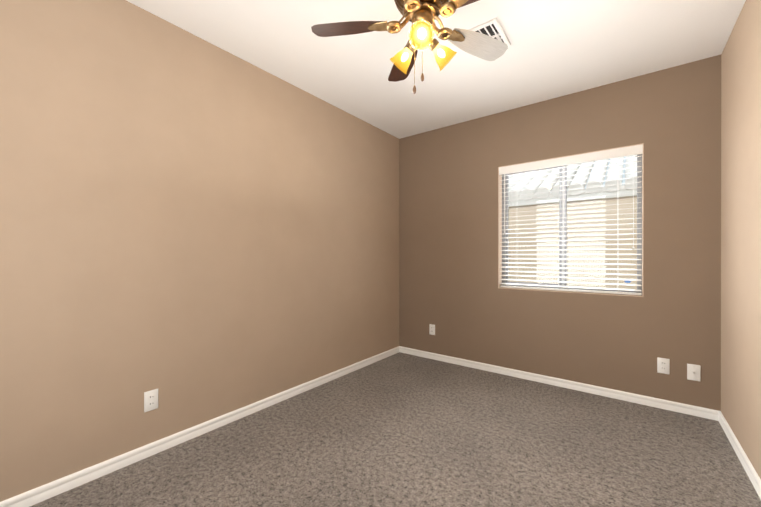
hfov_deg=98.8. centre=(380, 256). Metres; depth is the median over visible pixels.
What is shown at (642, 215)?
wall
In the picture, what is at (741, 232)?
wall
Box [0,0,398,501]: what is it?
wall
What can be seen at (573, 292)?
window sill
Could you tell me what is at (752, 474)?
baseboard
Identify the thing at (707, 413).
baseboard
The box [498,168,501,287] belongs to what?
wall
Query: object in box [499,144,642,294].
window blinds
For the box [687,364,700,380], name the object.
outlet plate
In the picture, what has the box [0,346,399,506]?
baseboard
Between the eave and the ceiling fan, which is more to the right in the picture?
the eave
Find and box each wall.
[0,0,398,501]
[399,55,720,410]
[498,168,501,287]
[642,144,643,295]
[721,0,760,478]
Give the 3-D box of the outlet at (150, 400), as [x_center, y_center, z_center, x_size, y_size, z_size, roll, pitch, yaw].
[-1.325,0.831,1.886,0.016,0.115,0.070,0,0,37]
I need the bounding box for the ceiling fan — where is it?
[311,0,507,93]
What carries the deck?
on the eave
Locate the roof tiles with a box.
[509,155,636,201]
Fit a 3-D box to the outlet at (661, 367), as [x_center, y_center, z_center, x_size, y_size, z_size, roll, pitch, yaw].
[2.126,0.823,2.454,0.070,0.115,0.008,0,0,37]
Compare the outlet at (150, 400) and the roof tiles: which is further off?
the roof tiles
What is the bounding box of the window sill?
[500,287,642,296]
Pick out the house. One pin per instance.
(553, 214)
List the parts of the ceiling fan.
blade, lamp shade, blade, light arm, lamp shade, light arm, bulb, light arm, lamp shade, blade, blade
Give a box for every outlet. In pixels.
[144,389,157,411]
[429,324,434,334]
[657,357,669,373]
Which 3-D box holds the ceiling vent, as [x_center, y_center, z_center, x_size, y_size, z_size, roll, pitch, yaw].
[0.679,-1.394,2.107,0.230,0.020,0.300,0,0,37]
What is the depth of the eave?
5.58 m
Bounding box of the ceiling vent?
[469,18,510,57]
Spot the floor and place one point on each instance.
(399, 429)
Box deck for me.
[518,185,625,198]
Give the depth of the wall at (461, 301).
2.76 m
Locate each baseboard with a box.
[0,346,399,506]
[399,346,718,420]
[718,411,760,498]
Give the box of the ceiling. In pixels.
[126,0,745,138]
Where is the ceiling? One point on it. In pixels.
(557, 48)
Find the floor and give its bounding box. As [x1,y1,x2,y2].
[30,352,760,506]
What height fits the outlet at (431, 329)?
0.115 m
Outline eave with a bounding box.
[509,189,636,206]
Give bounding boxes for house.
[509,196,636,288]

